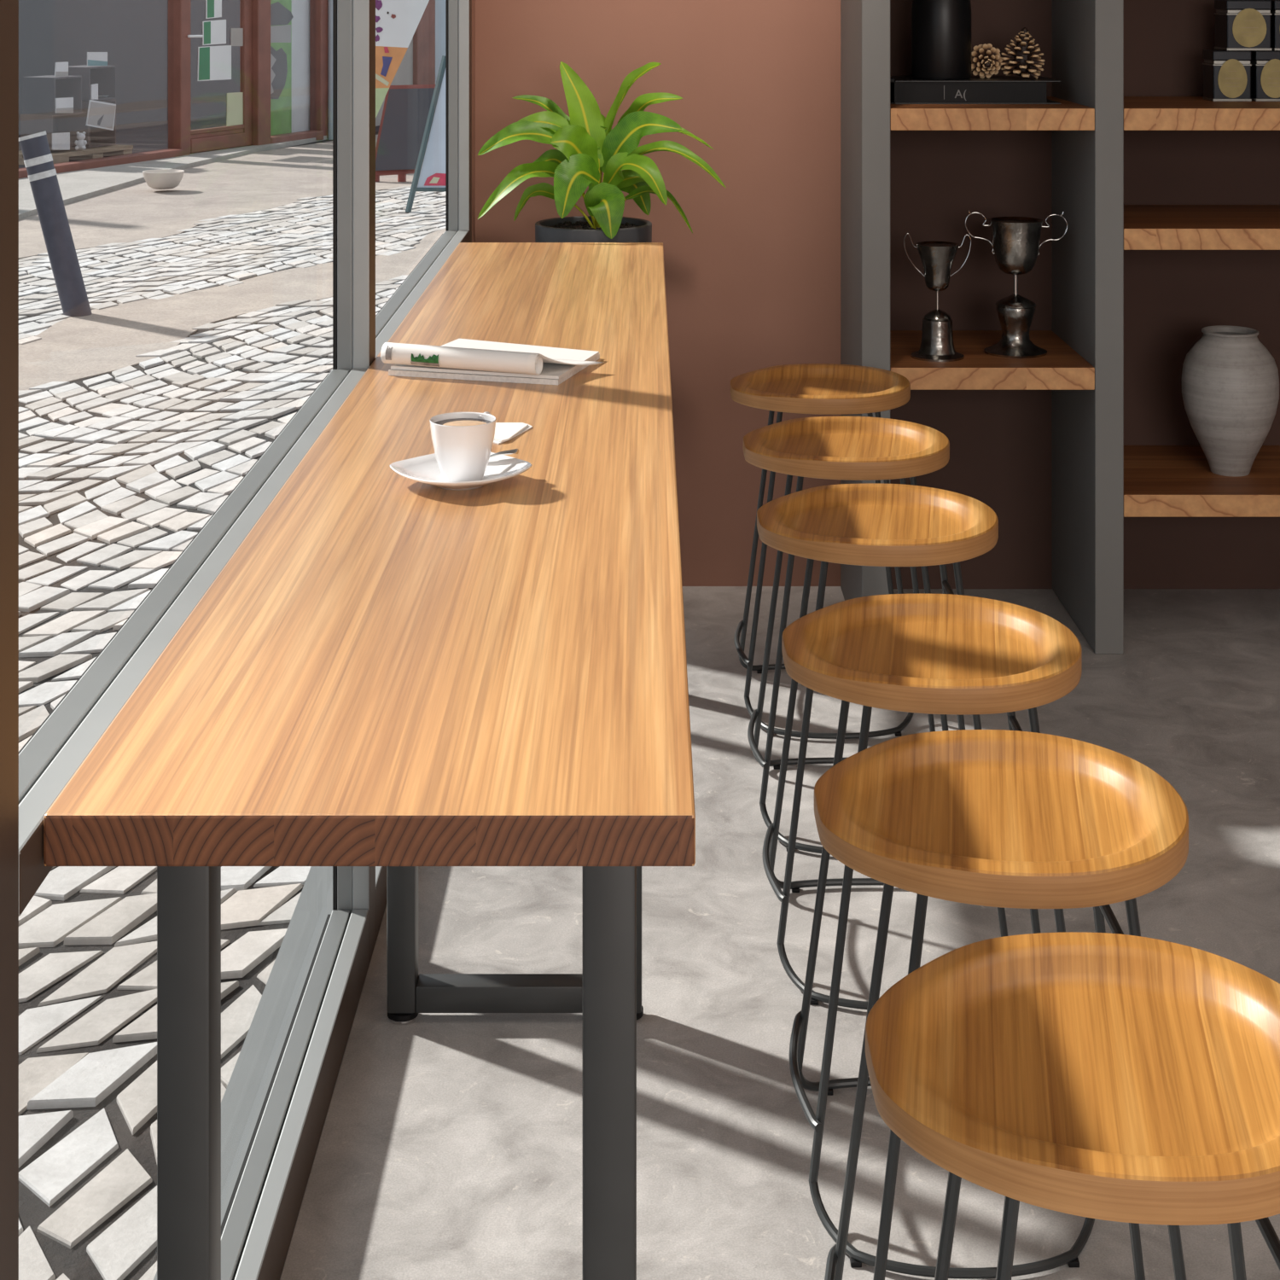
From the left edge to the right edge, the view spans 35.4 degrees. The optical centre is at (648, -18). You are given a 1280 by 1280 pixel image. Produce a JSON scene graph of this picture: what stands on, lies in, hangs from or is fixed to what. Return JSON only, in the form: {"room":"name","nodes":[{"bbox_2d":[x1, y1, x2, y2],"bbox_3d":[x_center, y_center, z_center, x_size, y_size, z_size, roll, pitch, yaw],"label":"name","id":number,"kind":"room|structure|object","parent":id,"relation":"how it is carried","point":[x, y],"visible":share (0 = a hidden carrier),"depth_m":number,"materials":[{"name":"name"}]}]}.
{"room":"cafe","nodes":[
{"label":"cafe","id":0,"kind":"room"},
{"bbox_2d":[471,0,475,242],"bbox_3d":[-0.424,-0.070,4.581,0.046,3.060,0.133,0,0,0],"label":"wall","id":1,"kind":"structure","parent":0,"point":[473,1],"depth_m":4.60,"materials":[{"name":"paint"}]},
{"bbox_2d":[0,0,471,1279],"bbox_3d":[-0.432,0.089,1.206,0.069,2.621,6.612,0,0,0],"label":"window","id":2,"kind":"structure","parent":1,"relation":"in","point":[258,1225],"depth_m":2.20,"materials":[{"name":"grey metal"}]},
{"bbox_2d":[153,866,386,1279],"bbox_3d":[-0.467,1.480,1.023,0.136,0.159,7.247,0,0,0],"label":"trim","id":3,"kind":"structure","parent":1,"relation":"attached to","point":[246,1091],"depth_m":2.69,"materials":[{"name":"grey metal"}]},
{"bbox_2d":[475,0,840,586],"bbox_3d":[1.377,-0.070,4.697,3.647,3.060,0.100,0,0,0],"label":"wall","id":4,"kind":"structure","parent":0,"point":[755,283],"depth_m":4.65,"materials":[{"name":"paint"}]},
{"bbox_2d":[279,586,1279,1279],"bbox_3d":[1.401,1.430,1.023,3.598,0.060,7.247,0,0,0],"label":"floor","id":5,"kind":"structure","parent":0,"point":[450,1147],"depth_m":2.71,"materials":[{"name":"concrete"}]},
{"bbox_2d":[43,242,695,1279],"bbox_3d":[-0.183,0.973,2.756,0.427,0.855,2.887,0,0,0],"label":"bar table","id":6,"kind":"object","parent":5,"relation":"on","point":[391,670],"visible":1,"depth_m":1.58,"materials":[{"name":"brown wood"}]},
{"bbox_2d":[389,452,532,490],"bbox_3d":[-0.204,0.534,2.176,0.136,0.022,0.136,0,0,44],"label":"saucer","id":7,"kind":"object","parent":6,"relation":"on","point":[425,468],"visible":0.75,"depth_m":2.19,"materials":[{"name":"white ceramic"}]},
{"bbox_2d":[429,411,496,482],"bbox_3d":[-0.201,0.507,2.182,0.072,0.066,0.084,0,0,0],"label":"coffee cup","id":8,"kind":"object","parent":7,"relation":"on","point":[462,442],"visible":0.97,"depth_m":2.15,"materials":[{"name":"white ceramic"}]},
{"bbox_2d":[489,448,518,457],"bbox_3d":[-0.177,0.526,2.220,0.070,0.024,0.018,0,0,18],"label":"teaspoon","id":9,"kind":"object","parent":7,"relation":"on","point":[515,450],"visible":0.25,"depth_m":2.21,"materials":[{"name":"metal"}]},
{"bbox_2d":[380,338,604,384],"bbox_3d":[-0.198,0.523,2.844,0.288,0.044,0.250,0,0,21],"label":"magazine","id":10,"kind":"object","parent":6,"relation":"on","point":[459,358],"visible":1,"depth_m":2.75,"materials":[{"name":"paper"}]},
{"bbox_2d":[385,344,392,360],"bbox_3d":[-0.358,0.513,2.775,0.009,0.019,0.007,0,0,21],"label":"print","id":11,"kind":"object","parent":10,"relation":"on","point":[388,347],"depth_m":2.77},
{"bbox_2d":[410,361,439,366],"bbox_3d":[-0.307,0.525,2.754,0.043,0.004,0.003,0,0,21],"label":"print","id":12,"kind":"object","parent":10,"relation":"on","point":[417,363],"depth_m":2.75},
{"bbox_2d":[411,353,438,363],"bbox_3d":[-0.307,0.516,2.752,0.042,0.013,0.002,0,0,21],"label":"print","id":13,"kind":"object","parent":10,"relation":"on","point":[416,357],"depth_m":2.75},
{"bbox_2d":[493,422,532,444],"bbox_3d":[-0.181,0.543,2.414,0.079,0.004,0.105,0,0,0],"label":"paper napkin","id":14,"kind":"object","parent":6,"relation":"on","point":[504,432],"visible":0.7,"depth_m":2.42,"materials":[{"name":"white paper"}]},
{"bbox_2d":[477,61,726,242],"bbox_3d":[-0.098,0.787,4.394,0.536,1.225,0.278,0,0,0],"label":"potted plant","id":15,"kind":"object","parent":5,"relation":"on","point":[587,145],"visible":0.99,"depth_m":4.36,"materials":[{"name":"green plant"}]},
{"bbox_2d":[730,363,913,738],"bbox_3d":[0.336,1.089,3.895,0.350,0.622,0.402,0,0,0],"label":"wooden bar stool","id":16,"kind":"object","parent":5,"relation":"on","point":[801,388],"visible":0.8,"depth_m":3.89,"materials":[{"name":"brown wood"}]},
{"bbox_2d":[743,416,949,853],"bbox_3d":[0.338,1.089,3.400,0.350,0.622,0.402,0,0,0],"label":"wooden bar stool","id":17,"kind":"object","parent":5,"relation":"on","point":[846,448],"visible":0.77,"depth_m":3.41,"materials":[{"name":"brown wood"}]},
{"bbox_2d":[756,483,1007,1009],"bbox_3d":[0.336,1.089,2.917,0.350,0.622,0.402,0,0,0],"label":"wooden bar stool","id":18,"kind":"object","parent":5,"relation":"on","point":[871,525],"visible":0.88,"depth_m":2.92,"materials":[{"name":"brown wood"}]},
{"bbox_2d":[781,593,1094,1279],"bbox_3d":[0.336,1.089,2.356,0.350,0.622,0.402,0,0,0],"label":"wooden bar stool","id":19,"kind":"object","parent":5,"relation":"on","point":[930,654],"visible":0.88,"depth_m":2.35,"materials":[{"name":"brown wood"}]},
{"bbox_2d":[814,729,1188,1279],"bbox_3d":[0.336,1.089,1.891,0.350,0.622,0.402,0,0,0],"label":"wooden bar stool","id":20,"kind":"object","parent":5,"relation":"on","point":[1017,819],"visible":0.98,"depth_m":1.91,"materials":[{"name":"brown wood"}]},
{"bbox_2d":[840,0,1279,654],"bbox_3d":[1.247,0.100,4.405,1.606,2.600,0.460,0,0,0],"label":"shelving unit","id":21,"kind":"object","parent":5,"relation":"on","point":[1092,468],"visible":0.91,"depth_m":4.62,"materials":[{"name":"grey wood"}]},
{"bbox_2d":[903,232,971,361],"bbox_3d":[0.619,0.670,4.295,0.112,0.266,0.112,0,0,40],"label":"trophy cup","id":22,"kind":"object","parent":21,"relation":"on","point":[937,258],"visible":1,"depth_m":4.27,"materials":[{"name":"silver metal"}]},
{"bbox_2d":[890,75,1060,104],"bbox_3d":[0.699,0.236,4.420,0.379,0.054,0.200,0,0,0],"label":"book","id":23,"kind":"object","parent":21,"relation":"on","point":[904,90],"visible":0.86,"depth_m":4.32,"materials":[{"name":"black paper"}]},
{"bbox_2d":[911,0,971,80],"bbox_3d":[0.643,0.038,4.405,0.131,0.349,0.131,0,0,0],"label":"bottle vase","id":24,"kind":"object","parent":23,"relation":"on","point":[940,29],"visible":1,"depth_m":4.35,"materials":[{"name":"black ceramic"}]},
{"bbox_2d":[971,43,1002,78],"bbox_3d":[0.741,0.174,4.418,0.074,0.077,0.074,0,0,-43],"label":"pine cone","id":25,"kind":"object","parent":23,"relation":"on","point":[986,60],"visible":0.95,"depth_m":4.40,"materials":[{"name":"brown plant"}]},
{"bbox_2d":[1000,27,1044,78],"bbox_3d":[0.821,0.156,4.406,0.098,0.114,0.098,0,0,0],"label":"pine cone","id":26,"kind":"object","parent":23,"relation":"on","point":[1022,56],"visible":1,"depth_m":4.39,"materials":[{"name":"brown plant"}]},
{"bbox_2d":[965,209,1068,358],"bbox_3d":[0.797,0.649,4.345,0.180,0.309,0.136,0,0,37],"label":"trophy cup","id":27,"kind":"object","parent":21,"relation":"on","point":[1015,242],"visible":1,"depth_m":4.31,"materials":[{"name":"silver metal"}]},
{"bbox_2d":[1202,49,1251,101],"bbox_3d":[1.286,0.207,4.456,0.086,0.112,0.086,0,0,0],"label":"tin","id":28,"kind":"object","parent":21,"relation":"on","point":[1226,73],"visible":0.98,"depth_m":4.41,"materials":[{"name":"black metal"}]},
{"bbox_2d":[1225,70,1239,87],"bbox_3d":[1.286,0.213,4.413,0.033,0.034,0.001,0,0,0],"label":"print","id":29,"kind":"object","parent":28,"relation":"attached to","point":[1232,78],"depth_m":4.41,"materials":[{"name":"gold metal"}]},
{"bbox_2d":[1214,0,1272,50],"bbox_3d":[1.323,0.095,4.463,0.100,0.112,0.101,0,0,0],"label":"tin","id":30,"kind":"object","parent":28,"relation":"on","point":[1240,25],"visible":1,"depth_m":4.41,"materials":[{"name":"black metal"}]},
{"bbox_2d":[1181,325,1279,476],"bbox_3d":[1.267,0.913,4.370,0.205,0.309,0.205,0,0,0],"label":"vase","id":31,"kind":"object","parent":21,"relation":"on","point":[1230,380],"visible":1,"depth_m":4.30,"materials":[{"name":"grey ceramic"}]},
{"bbox_2d":[1250,50,1279,101],"bbox_3d":[1.379,0.207,4.456,0.086,0.112,0.086,0,0,0],"label":"tin","id":32,"kind":"object","parent":21,"relation":"on","point":[1265,64],"visible":0.77,"depth_m":4.41,"materials":[{"name":"black metal"}]},
{"bbox_2d":[1268,70,1279,87],"bbox_3d":[1.379,0.213,4.413,0.033,0.034,0.001,0,0,0],"label":"print","id":33,"kind":"object","parent":32,"relation":"attached to","point":[1273,76],"depth_m":4.41,"materials":[{"name":"gold paper"}]},
{"bbox_2d":[1269,0,1279,50],"bbox_3d":[1.422,0.095,4.458,0.088,0.112,0.089,0,0,0],"label":"tin","id":34,"kind":"object","parent":32,"relation":"on","point":[1275,10],"visible":0.56,"depth_m":4.42,"materials":[{"name":"black metal"}]},
{"bbox_2d":[865,931,1279,1279],"bbox_3d":[0.338,1.089,1.445,0.350,0.622,0.402,0,0,0],"label":"wooden bar stool","id":35,"kind":"object","parent":5,"relation":"on","point":[1104,1076],"visible":1,"depth_m":1.47,"materials":[{"name":"brown wood"}]},
{"label":"outside","id":36,"kind":"structure","parent":0,"visible":0},
{"bbox_2d":[18,134,427,259],"bbox_3d":[-3.371,1.461,13.452,2.662,0.020,26.000,0,0,22],"label":"strip","id":37,"kind":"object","parent":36,"point":[268,179],"visible":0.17,"depth_m":13.56,"materials":[{"name":"grey concrete"}]},
{"bbox_2d":[142,168,184,189],"bbox_3d":[-3.365,1.371,13.908,0.284,0.118,0.284,0,0,0],"label":"bowl","id":38,"kind":"object","parent":37,"relation":"on","point":[163,178],"visible":1,"depth_m":13.82,"materials":[{"name":"white ceramic"}]},
{"bbox_2d":[375,0,429,117],"bbox_3d":[-1.680,0.344,13.900,0.639,2.213,0.024,0,0,0],"label":"feather flag","id":39,"kind":"object","parent":37,"relation":"on","point":[397,21],"visible":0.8,"depth_m":13.90,"materials":[{"name":"multicoloured fabric"}]},
{"bbox_2d":[375,34,379,41],"bbox_3d":[-1.881,0.389,13.897,0.039,0.054,0.002,0,0,0],"label":"print","id":40,"kind":"object","parent":39,"relation":"attached to","point":[377,36],"depth_m":13.90},
{"bbox_2d":[375,15,380,22],"bbox_3d":[-1.883,0.256,13.897,0.050,0.051,0.002,0,0,0],"label":"print","id":41,"kind":"object","parent":39,"relation":"on","point":[377,17],"depth_m":13.90},
{"bbox_2d":[375,0,382,10],"bbox_3d":[-1.874,0.157,13.897,0.059,0.082,0.002,0,0,0],"label":"print","id":42,"kind":"object","parent":39,"relation":"attached to","point":[378,2],"depth_m":13.90},
{"bbox_2d":[375,26,383,32],"bbox_3d":[-1.867,0.330,13.897,0.056,0.040,0.002,0,0,0],"label":"print","id":43,"kind":"object","parent":39,"relation":"on","point":[378,29],"depth_m":13.90},
{"bbox_2d":[375,73,389,86],"bbox_3d":[-1.845,0.677,13.897,0.095,0.089,0.002,0,0,0],"label":"print","id":44,"kind":"object","parent":39,"relation":"attached to","point":[381,79],"depth_m":13.90},
{"bbox_2d":[384,46,389,52],"bbox_3d":[-1.815,0.470,13.897,0.036,0.041,0.002,0,0,0],"label":"print","id":45,"kind":"object","parent":39,"relation":"on","point":[386,49],"depth_m":13.90},
{"bbox_2d":[380,56,392,76],"bbox_3d":[-1.815,0.585,13.897,0.083,0.142,0.002,0,0,0],"label":"print","id":46,"kind":"object","parent":39,"relation":"on","point":[386,61],"depth_m":13.90},
{"bbox_2d":[375,84,435,181],"bbox_3d":[-1.689,1.105,14.853,0.339,0.706,0.866,0,0,27],"label":"chalkboard sign","id":47,"kind":"object","parent":37,"relation":"on","point":[405,111],"visible":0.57,"depth_m":14.62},
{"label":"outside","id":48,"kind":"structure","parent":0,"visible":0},
{"bbox_2d":[18,227,445,390],"bbox_3d":[-0.564,1.462,12.342,1.027,0.020,26.001,0,0,21],"label":"strip","id":49,"kind":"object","parent":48,"point":[106,340],"visible":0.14,"depth_m":8.61,"materials":[{"name":"grey concrete"}]},
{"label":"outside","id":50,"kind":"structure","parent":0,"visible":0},
{"bbox_2d":[18,126,444,1279],"bbox_3d":[-8.230,1.458,15.500,15.540,0.001,37.000,0,0,0],"label":"grout","id":51,"kind":"object","parent":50,"point":[75,1263],"depth_m":2.92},
{"bbox_2d":[18,0,445,178],"bbox_3d":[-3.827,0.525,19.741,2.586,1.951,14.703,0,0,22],"label":"building","id":52,"kind":"structure","parent":51,"relation":"on","point":[163,111],"depth_m":18.61,"materials":[{"name":"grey glass"}]},
{"bbox_2d":[18,144,133,164],"bbox_3d":[-4.590,1.359,15.809,0.500,0.083,1.047,0,0,22],"label":"wooden pallet","id":53,"kind":"object","parent":52,"relation":"on","point":[59,156],"visible":0.52,"depth_m":15.76,"materials":[{"name":"brown wood"}]},
{"bbox_2d":[20,111,88,148],"bbox_3d":[-4.633,1.149,15.647,0.300,0.255,0.449,0,0,22],"label":"wooden crate","id":54,"kind":"object","parent":53,"relation":"on","point":[72,123],"visible":0.6,"depth_m":15.63,"materials":[{"name":"wood"}]},
{"bbox_2d":[23,75,81,115],"bbox_3d":[-4.643,0.878,15.621,0.300,0.285,0.333,0,0,22],"label":"wooden crate","id":55,"kind":"object","parent":54,"relation":"on","point":[40,93],"visible":0.94,"depth_m":15.50,"materials":[{"name":"grey wood"}]},
{"bbox_2d":[54,61,68,76],"bbox_3d":[-4.550,0.677,15.540,0.012,0.115,0.157,0,0,22],"label":"picture card","id":56,"kind":"object","parent":55,"relation":"on","point":[61,68],"visible":1,"depth_m":15.54,"materials":[{"name":"white paper"}]},
{"bbox_2d":[55,97,73,113],"bbox_3d":[-4.514,0.955,15.496,0.012,0.127,0.208,0,0,22],"label":"picture card","id":57,"kind":"object","parent":55,"relation":"in","point":[65,105],"visible":1,"depth_m":15.49,"materials":[{"name":"white paper"}]},
{"bbox_2d":[52,132,69,150],"bbox_3d":[-4.525,1.228,15.443,0.010,0.143,0.205,0,0,22],"label":"picture card","id":58,"kind":"object","parent":53,"relation":"on","point":[61,141],"visible":1,"depth_m":15.44,"materials":[{"name":"white paper"}]},
{"bbox_2d":[74,131,87,150],"bbox_3d":[-4.423,1.236,15.630,0.096,0.141,0.068,0,0,0],"label":"animal figurine","id":59,"kind":"object","parent":53,"relation":"on","point":[81,143],"visible":1,"depth_m":15.61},
{"bbox_2d":[69,98,116,147],"bbox_3d":[-4.494,1.128,16.053,0.300,0.364,0.345,0,0,22],"label":"wooden crate","id":60,"kind":"object","parent":53,"relation":"on","point":[97,136],"visible":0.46,"depth_m":16.16,"materials":[{"name":"wood"}]},
{"bbox_2d":[68,64,116,100],"bbox_3d":[-4.485,0.805,16.021,0.300,0.265,0.345,0,0,22],"label":"wooden crate","id":61,"kind":"object","parent":60,"relation":"on","point":[105,77],"visible":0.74,"depth_m":16.12,"materials":[{"name":"grey wood"}]},
{"bbox_2d":[90,83,98,99],"bbox_3d":[-4.382,0.867,15.859,0.010,0.125,0.081,0,0,22],"label":"picture card","id":62,"kind":"object","parent":61,"relation":"in","point":[94,88],"visible":1,"depth_m":15.85,"materials":[{"name":"white paper"}]},
{"bbox_2d":[87,52,107,66],"bbox_3d":[-4.386,0.613,15.955,0.012,0.121,0.252,0,0,22],"label":"picture card","id":63,"kind":"object","parent":61,"relation":"on","point":[94,59],"visible":1,"depth_m":15.94,"materials":[{"name":"white paper"}]},
{"bbox_2d":[85,99,116,130],"bbox_3d":[-4.341,1.057,15.904,0.013,0.262,0.376,0,0,22],"label":"picture card","id":64,"kind":"object","parent":60,"relation":"attached to","point":[100,114],"visible":1,"depth_m":15.90,"materials":[{"name":"white paper"}]},
{"bbox_2d":[205,0,221,18],"bbox_3d":[-3.670,0.172,16.938,0.008,0.272,0.228,0,0,22],"label":"door sign","id":65,"kind":"object","parent":52,"relation":"attached to","point":[213,8],"visible":1,"depth_m":16.93,"materials":[{"name":"paper"}]},
{"bbox_2d":[197,45,231,81],"bbox_3d":[-3.667,0.687,16.947,0.008,0.292,0.494,0,0,22],"label":"door sign","id":66,"kind":"object","parent":52,"relation":"attached to","point":[214,62],"visible":1,"depth_m":16.94,"materials":[{"name":"white paper"}]},
{"bbox_2d":[202,19,226,45],"bbox_3d":[-3.668,0.424,16.945,0.008,0.208,0.342,0,0,22],"label":"door sign","id":67,"kind":"object","parent":52,"relation":"attached to","point":[213,32],"visible":1,"depth_m":16.94,"materials":[{"name":"white paper"}]},
{"bbox_2d":[226,92,243,126],"bbox_3d":[-3.555,1.094,17.232,0.006,0.293,0.249,0,0,22],"label":"paper sheet","id":68,"kind":"object","parent":52,"relation":"attached to","point":[235,101],"visible":1,"depth_m":17.23,"materials":[{"name":"yellow paper"}]},
{"bbox_2d":[230,28,243,46],"bbox_3d":[-3.543,0.474,17.262,0.006,0.159,0.184,0,0,22],"label":"paper sheet","id":69,"kind":"object","parent":52,"relation":"attached to","point":[236,34],"visible":1,"depth_m":17.25,"materials":[{"name":"beige paper"}]},
{"bbox_2d":[270,0,293,135],"bbox_3d":[-3.309,0.662,18.017,0.009,1.464,0.436,0,0,22],"label":"poster","id":70,"kind":"object","parent":52,"relation":"attached to","point":[281,14],"visible":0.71,"depth_m":18.02,"materials":[{"name":"green paper"}]},
{"bbox_2d":[270,53,276,93],"bbox_3d":[-3.355,0.812,17.893,0.002,0.395,0.126,0,0,22],"label":"print","id":71,"kind":"object","parent":70,"relation":"attached to","point":[273,56],"depth_m":17.91},
{"bbox_2d":[270,46,287,98],"bbox_3d":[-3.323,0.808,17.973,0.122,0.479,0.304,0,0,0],"label":"print","id":72,"kind":"object","parent":70,"relation":"attached to","point":[278,54],"depth_m":18.00},
{"bbox_2d":[270,24,290,42],"bbox_3d":[-3.314,0.468,17.997,0.002,0.162,0.391,0,0,22],"label":"print","id":73,"kind":"object","parent":70,"relation":"on","point":[279,33],"depth_m":18.02},
{"bbox_2d":[270,1,293,25],"bbox_3d":[-3.304,0.281,18.020,0.002,0.211,0.427,0,0,22],"label":"print","id":74,"kind":"object","parent":70,"relation":"on","point":[281,14],"depth_m":18.03},
{"bbox_2d":[291,0,309,133],"bbox_3d":[-3.170,0.656,18.457,0.024,1.454,0.456,0,0,22],"label":"hanging banner","id":75,"kind":"object","parent":52,"relation":"hanging from","point":[300,8],"visible":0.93,"depth_m":18.39,"materials":[{"name":"white fabric"}]},
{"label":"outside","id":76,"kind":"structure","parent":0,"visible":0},
{"bbox_2d":[18,186,445,1279],"bbox_3d":[-2.009,1.460,8.550,2.704,0.027,13.139,0,0,-5],"label":"cobblestone paving","id":77,"kind":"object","parent":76,"point":[79,1079],"visible":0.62,"depth_m":5.12,"materials":[{"name":"grey stone"}]},
{"bbox_2d":[18,130,92,316],"bbox_3d":[-2.590,1.077,8.760,0.324,0.852,0.119,0,0,0],"label":"bollard","id":78,"kind":"object","parent":77,"relation":"on","point":[38,162],"visible":0.91,"depth_m":8.71,"materials":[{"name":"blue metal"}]},
{"bbox_2d":[405,55,445,212],"bbox_3d":[-1.055,0.963,12.922,0.952,0.987,0.643,0,0,0],"label":"stand","id":79,"kind":"object","parent":77,"relation":"on","point":[432,177],"visible":0.3,"depth_m":12.70,"materials":[{"name":"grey metal"}]},
{"bbox_2d":[417,69,445,187],"bbox_3d":[-1.086,0.908,12.748,0.755,0.806,0.191,0,0,0],"label":"poster","id":80,"kind":"object","parent":79,"relation":"attached to","point":[432,171],"depth_m":12.71,"materials":[{"name":"white paper"}]},
{"bbox_2d":[424,173,445,186],"bbox_3d":[-1.242,1.246,12.665,0.353,0.078,0.020,0,0,0],"label":"picture","id":81,"kind":"object","parent":79,"relation":"on","point":[430,179],"depth_m":12.66},
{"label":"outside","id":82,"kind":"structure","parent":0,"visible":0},
{"bbox_2d":[18,135,327,219],"bbox_3d":[-4.051,1.445,15.010,1.295,0.050,7.647,0,0,7],"label":"concrete apron","id":83,"kind":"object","parent":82,"point":[74,185],"visible":0.45,"depth_m":14.73,"materials":[{"name":"grey concrete"}]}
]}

